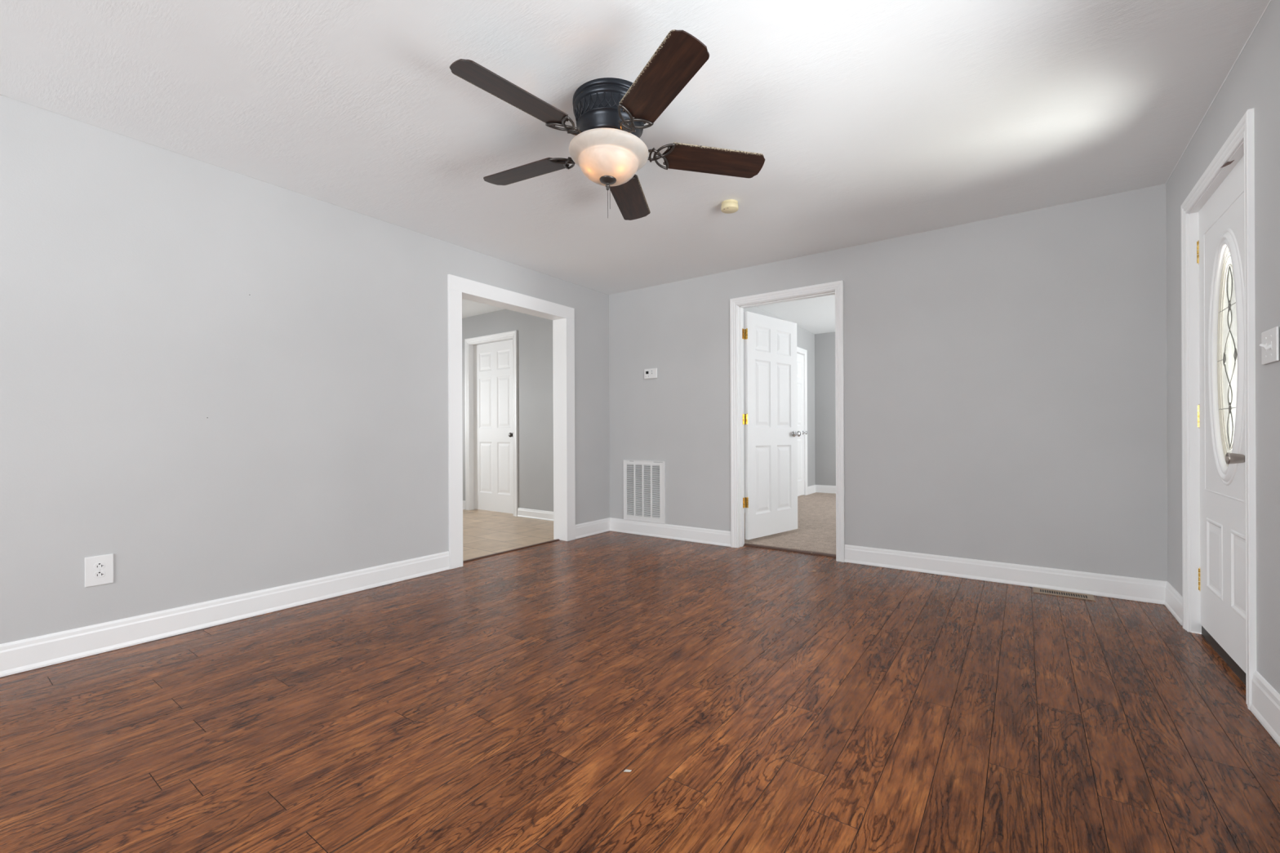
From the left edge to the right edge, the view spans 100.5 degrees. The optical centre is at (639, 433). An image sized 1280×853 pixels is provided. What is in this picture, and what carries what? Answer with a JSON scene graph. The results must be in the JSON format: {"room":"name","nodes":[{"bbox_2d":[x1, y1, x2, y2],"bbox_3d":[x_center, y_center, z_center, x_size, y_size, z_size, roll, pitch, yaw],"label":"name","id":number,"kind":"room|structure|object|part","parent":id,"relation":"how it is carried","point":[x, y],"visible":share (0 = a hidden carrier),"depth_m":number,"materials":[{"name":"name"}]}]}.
{"room":"empty living room","nodes":[
{"label":"empty living room","id":0,"kind":"room"},
{"bbox_2d":[0,94,609,644],"bbox_3d":[-2.415,-0.284,2.623,0.141,2.670,7.000,0,0,36],"label":"wall","id":1,"kind":"structure","parent":0,"point":[130,268],"depth_m":2.75,"materials":[{"name":"grey paint"}]},
{"bbox_2d":[84,553,113,587],"bbox_3d":[-2.462,0.625,2.425,0.009,0.134,0.094,0,0,36],"label":"wall outlet","id":2,"kind":"object","parent":1,"relation":"attached to","point":[99,570],"visible":1,"depth_m":2.42,"materials":[{"name":"white plastic"}]},
{"bbox_2d":[93,562,105,569],"bbox_3d":[-2.460,0.603,2.424,0.003,0.028,0.037,0,0,36],"label":"receptacle","id":3,"kind":"object","parent":2,"relation":"attached to","point":[97,566],"depth_m":2.42,"materials":[{"name":"white plastic"}]},
{"bbox_2d":[93,570,105,577],"bbox_3d":[-2.460,0.642,2.424,0.003,0.028,0.037,0,0,36],"label":"receptacle","id":4,"kind":"object","parent":2,"relation":"attached to","point":[97,574],"depth_m":2.42,"materials":[{"name":"white plastic"}]},
{"bbox_2d":[0,551,449,677],"bbox_3d":[-2.894,0.935,1.817,0.017,0.132,5.125,0,0,36],"label":"baseboard","id":5,"kind":"structure","parent":1,"relation":"attached to","point":[40,651],"depth_m":2.69,"materials":[{"name":"white paint"}]},
{"bbox_2d":[0,93,607,294],"bbox_3d":[-2.362,-1.399,2.582,0.003,0.004,7.000,0,0,36],"label":"caulk line","id":6,"kind":"structure","parent":1,"relation":"attached to","point":[0,94],"depth_m":2.88,"materials":[{"name":"grey paint"}]},
{"bbox_2d":[447,274,575,569],"bbox_3d":[-1.071,-0.086,4.487,0.178,2.161,1.340,0,0,36],"label":"door frame","id":7,"kind":"structure","parent":1,"relation":"attached to","point":[459,288],"depth_m":4.54,"materials":[{"name":"white paint"}]},
{"bbox_2d":[575,517,609,539],"bbox_3d":[-0.455,0.925,5.202,0.017,0.132,0.530,0,0,36],"label":"baseboard","id":8,"kind":"structure","parent":1,"relation":"attached to","point":[594,527],"depth_m":5.18,"materials":[{"name":"white paint"}]},
{"bbox_2d":[462,298,505,318],"bbox_3d":[-3.158,-1.561,5.192,4.059,0.100,3.906,0,0,36],"label":"ceiling","id":9,"kind":"structure","parent":0,"point":[469,308],"depth_m":6.50,"materials":[{"name":"white paint"}]},
{"bbox_2d":[462,309,553,511],"bbox_3d":[-1.976,-0.286,6.825,4.059,2.670,0.120,0,0,36],"label":"wall","id":10,"kind":"structure","parent":0,"point":[535,334],"depth_m":6.25,"materials":[{"name":"grey paint"}]},
{"bbox_2d":[462,500,465,509],"bbox_3d":[-2.970,0.945,7.461,1.694,0.114,0.017,0,0,36],"label":"baseboard","id":11,"kind":"structure","parent":10,"relation":"attached to","point":[464,501],"depth_m":6.98,"materials":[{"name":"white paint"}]},
{"bbox_2d":[464,329,518,516],"bbox_3d":[-1.840,-0.117,6.717,0.995,2.230,0.138,0,0,36],"label":"door frame","id":12,"kind":"structure","parent":10,"relation":"attached to","point":[469,343],"depth_m":6.92,"materials":[{"name":"white paint"}]},
{"bbox_2d":[473,339,513,513],"bbox_3d":[-1.844,-0.082,6.711,0.837,2.136,0.098,0,0,36],"label":"door","id":13,"kind":"structure","parent":10,"relation":"in","point":[493,458],"depth_m":6.73,"materials":[{"name":"white paint"}]},
{"bbox_2d":[516,507,553,520],"bbox_3d":[-0.914,0.941,5.980,1.356,0.104,0.017,0,0,36],"label":"baseboard","id":14,"kind":"structure","parent":10,"relation":"attached to","point":[523,513],"depth_m":6.19,"materials":[{"name":"white paint"}]},
{"bbox_2d":[0,0,1270,294],"bbox_3d":[-0.706,-1.467,1.389,4.084,0.120,7.000,0,0,36],"label":"ceiling","id":15,"kind":"structure","parent":0,"point":[870,121],"depth_m":2.25,"materials":[{"name":"white paint"}]},
{"bbox_2d":[449,29,764,220],"bbox_3d":[-0.122,-1.169,2.318,1.315,0.514,1.260,0,0,10],"label":"ceiling fan","id":16,"kind":"object","parent":15,"relation":"hanging from","point":[611,114],"visible":1,"depth_m":2.14,"materials":[{"name":"brown wood"}]},
{"bbox_3d":[-0.462,-1.236,1.948,0.455,0.006,0.149,4,10,-44],"label":"blade","id":17,"kind":"part","parent":16,"relation":"part of","materials":[{"name":"brown wood"}]},
{"bbox_3d":[-0.531,-1.220,2.487,0.455,0.006,0.149,1,10,29],"label":"blade","id":18,"kind":"part","parent":16,"relation":"part of","materials":[{"name":"brown wood"}]},
{"bbox_3d":[-0.137,-0.974,2.258,0.004,0.124,0.008,1,-2,36],"label":"pull chain","id":19,"kind":"part","parent":16,"relation":"part of","materials":[{"name":"silver metal"}]},
{"bbox_3d":[-0.134,-1.136,2.262,0.339,0.124,0.339,1,-2,36],"label":"lamp shade","id":20,"kind":"part","parent":16,"relation":"part of","materials":[{"name":"white glass"}]},
{"bbox_3d":[-0.050,-1.196,2.715,0.149,0.006,0.455,-11,-4,10],"label":"blade","id":21,"kind":"part","parent":16,"relation":"part of","materials":[{"name":"brown wood"}]},
{"bbox_3d":[0.071,-1.221,1.854,0.149,0.006,0.455,17,-8,-25],"label":"blade","id":22,"kind":"part","parent":16,"relation":"part of","materials":[{"name":"brown wood"}]},
{"bbox_3d":[0.320,-1.196,2.339,0.455,0.006,0.149,2,-14,-9],"label":"blade","id":23,"kind":"part","parent":16,"relation":"part of","materials":[{"name":"brown wood"}]},
{"bbox_2d":[720,199,738,213],"bbox_3d":[0.550,-1.391,3.263,0.106,0.054,0.106,0,0,36],"label":"smoke detector","id":24,"kind":"object","parent":15,"relation":"attached to","point":[729,206],"visible":1,"depth_m":3.23,"materials":[{"name":"beige plastic"}]},
{"bbox_2d":[0,492,1279,852],"bbox_3d":[-0.931,1.014,4.298,8.700,0.080,11.447,0,0,36],"label":"floor","id":25,"kind":"structure","parent":0,"point":[753,700],"depth_m":1.83,"materials":[{"name":"brown wood"}]},
{"bbox_2d":[462,538,559,562],"bbox_3d":[-1.094,0.991,4.506,0.041,0.008,1.124,0,0,36],"label":"threshold strip","id":26,"kind":"object","parent":25,"relation":"on","point":[542,543],"visible":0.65,"depth_m":4.48,"materials":[{"name":"brown wood"}]},
{"bbox_2d":[743,543,835,557],"bbox_3d":[1.258,0.978,4.458,0.819,0.014,0.051,0,0,36],"label":"threshold strip","id":27,"kind":"object","parent":25,"relation":"on","point":[744,544],"visible":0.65,"depth_m":4.44,"materials":[{"name":"brown wood"}]},
{"bbox_2d":[1033,586,1095,600],"bbox_3d":[2.574,0.977,3.242,0.291,0.004,0.127,0,0,36],"label":"floor vent","id":28,"kind":"object","parent":25,"relation":"in","point":[1038,590],"visible":1,"depth_m":3.23,"materials":[{"name":"beige metal"}]},
{"bbox_2d":[743,306,815,512],"bbox_3d":[1.557,-0.301,6.964,0.120,2.670,4.447,0,0,36],"label":"wall","id":29,"kind":"structure","parent":0,"point":[805,339],"depth_m":8.42,"materials":[{"name":"grey paint"}]},
{"bbox_2d":[796,353,807,496],"bbox_3d":[2.331,-0.127,7.928,0.098,2.150,0.745,0,0,36],"label":"door","id":30,"kind":"structure","parent":29,"relation":"in","point":[800,358],"depth_m":8.13,"materials":[{"name":"white paint"}]},
{"bbox_2d":[796,346,807,495],"bbox_3d":[2.286,-0.165,7.960,0.138,2.250,0.895,0,0,36],"label":"door frame","id":31,"kind":"structure","parent":29,"relation":"attached to","point":[799,350],"depth_m":8.24,"materials":[{"name":"white paint"}]},
{"bbox_2d":[807,484,815,494],"bbox_3d":[2.725,0.896,8.461,0.017,0.123,0.417,0,0,36],"label":"baseboard","id":32,"kind":"structure","parent":29,"relation":"attached to","point":[811,489],"depth_m":8.45,"materials":[{"name":"white paint"}]},
{"bbox_2d":[755,294,835,333],"bbox_3d":[3.116,-1.658,5.762,3.825,0.100,4.327,0,0,36],"label":"ceiling","id":33,"kind":"structure","parent":0,"point":[815,315],"depth_m":7.06,"materials":[{"name":"white paint"}]},
{"bbox_2d":[814,332,835,485],"bbox_3d":[4.470,-0.314,7.531,3.945,2.670,0.120,0,0,36],"label":"wall","id":34,"kind":"structure","parent":0,"point":[824,343],"depth_m":8.54,"materials":[{"name":"grey paint"}]},
{"bbox_2d":[815,484,835,493],"bbox_3d":[4.387,0.889,7.511,3.825,0.123,0.017,0,0,36],"label":"baseboard","id":35,"kind":"structure","parent":34,"relation":"attached to","point":[819,488],"depth_m":8.53,"materials":[{"name":"white paint"}]},
{"bbox_2d":[608,183,1237,581],"bbox_3d":[1.540,-0.301,4.162,4.761,2.670,0.120,0,0,36],"label":"wall","id":36,"kind":"structure","parent":0,"point":[1005,377],"depth_m":3.58,"materials":[{"name":"grey paint"}]},
{"bbox_2d":[622,459,665,524],"bbox_3d":[0.036,0.560,5.163,0.488,0.590,0.018,0,0,36],"label":"air vent","id":37,"kind":"object","parent":36,"relation":"in","point":[644,481],"visible":1,"depth_m":5.16,"materials":[{"name":"white metal"}]},
{"bbox_2d":[644,368,657,378],"bbox_3d":[0.104,-0.573,5.108,0.150,0.097,0.022,0,0,36],"label":"thermostat","id":38,"kind":"object","parent":36,"relation":"attached to","point":[651,373],"visible":1,"depth_m":5.10,"materials":[{"name":"white plastic"}]},
{"bbox_2d":[609,517,730,546],"bbox_3d":[0.239,0.922,5.018,1.359,0.132,0.017,0,0,36],"label":"baseboard","id":39,"kind":"structure","parent":36,"relation":"attached to","point":[710,536],"depth_m":4.97,"materials":[{"name":"white paint"}]},
{"bbox_2d":[742,311,800,539],"bbox_3d":[1.224,-0.069,4.913,0.880,2.012,0.098,0,0,-42],"label":"door","id":40,"kind":"structure","parent":36,"relation":"in","point":[770,417],"depth_m":4.92,"materials":[{"name":"white paint"}]},
{"bbox_3d":[0.897,-0.874,4.664,0.004,0.090,0.066,0,0,36],"label":"hinge plate","id":41,"kind":"part","parent":40,"relation":"part of","materials":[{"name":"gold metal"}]},
{"bbox_3d":[1.516,0.006,5.152,0.062,0.062,0.063,0,0,-42],"label":"knob","id":42,"kind":"part","parent":40,"relation":"part of","materials":[{"name":"silver metal"}]},
{"bbox_2d":[729,280,844,562],"bbox_3d":[1.206,-0.090,4.392,0.949,2.151,0.138,0,0,36],"label":"door frame","id":43,"kind":"structure","parent":36,"relation":"attached to","point":[737,305],"depth_m":4.52,"materials":[{"name":"white paint"}]},
{"bbox_2d":[844,544,1167,604],"bbox_3d":[2.282,0.913,3.547,1.775,0.132,0.017,0,0,36],"label":"baseboard","id":44,"kind":"structure","parent":36,"relation":"attached to","point":[1145,590],"depth_m":3.44,"materials":[{"name":"white paint"}]},
{"bbox_2d":[1165,186,1168,581],"bbox_3d":[3.000,-0.289,3.034,0.004,2.267,0.003,0,0,36],"label":"caulk line","id":45,"kind":"structure","parent":36,"relation":"attached to","point":[1166,187],"depth_m":3.03,"materials":[{"name":"grey paint"}]},
{"bbox_2d":[1165,0,1279,693],"bbox_3d":[1.012,-0.299,0.154,0.140,2.670,7.000,0,0,36],"label":"wall","id":46,"kind":"structure","parent":0,"point":[1253,81],"depth_m":1.84,"materials":[{"name":"grey paint"}]},
{"bbox_2d":[1164,581,1182,625],"bbox_3d":[2.878,0.911,2.871,0.017,0.132,0.416,0,0,36],"label":"baseboard","id":47,"kind":"structure","parent":46,"relation":"attached to","point":[1173,602],"depth_m":2.85,"materials":[{"name":"white paint"}]},
{"bbox_2d":[1180,107,1256,710],"bbox_3d":[2.504,-0.084,2.239,0.158,2.127,0.982,0,0,36],"label":"door frame","id":48,"kind":"structure","parent":46,"relation":"attached to","point":[1241,142],"depth_m":2.45,"materials":[{"name":"white paint"}]},
{"bbox_2d":[1165,0,1271,183],"bbox_3d":[0.950,-1.413,0.196,0.003,0.004,7.000,0,0,36],"label":"caulk line","id":49,"kind":"structure","parent":46,"relation":"attached to","point":[1270,0],"depth_m":2.14,"materials":[{"name":"white paint"}]},
{"bbox_2d":[1196,155,1245,683],"bbox_3d":[2.470,-0.052,2.270,0.123,2.059,0.857,0,0,36],"label":"door","id":50,"kind":"structure","parent":46,"relation":"in","point":[1220,243],"depth_m":2.33,"materials":[{"name":"white paint"}]},
{"bbox_3d":[2.479,-0.321,2.253,0.024,1.056,0.452,0,0,36],"label":"oval frame","id":51,"kind":"part","parent":50,"relation":"part of","materials":[{"name":"glass"}]},
{"bbox_3d":[2.487,-0.321,2.247,0.004,0.770,0.140,0,0,36],"label":"bevelled glass","id":52,"kind":"part","parent":50,"relation":"part of","materials":[{"name":"clear glass"}]},
{"bbox_3d":[2.241,0.095,1.988,0.079,0.057,0.057,0,0,36],"label":"knob","id":53,"kind":"part","parent":50,"relation":"part of","materials":[{"name":"silver metal"}]},
{"bbox_2d":[1249,671,1279,746],"bbox_3d":[0.536,0.915,-0.380,0.017,0.143,5.571,0,0,36],"label":"baseboard","id":54,"kind":"structure","parent":46,"relation":"attached to","point":[1264,706],"depth_m":1.77,"materials":[{"name":"white paint"}]},
{"bbox_2d":[1258,326,1279,364],"bbox_3d":[2.063,-0.286,1.754,0.022,0.110,0.134,0,0,36],"label":"light switch","id":55,"kind":"object","parent":46,"relation":"attached to","point":[1269,344],"visible":1,"depth_m":1.74,"materials":[{"name":"white plastic"}]}
]}

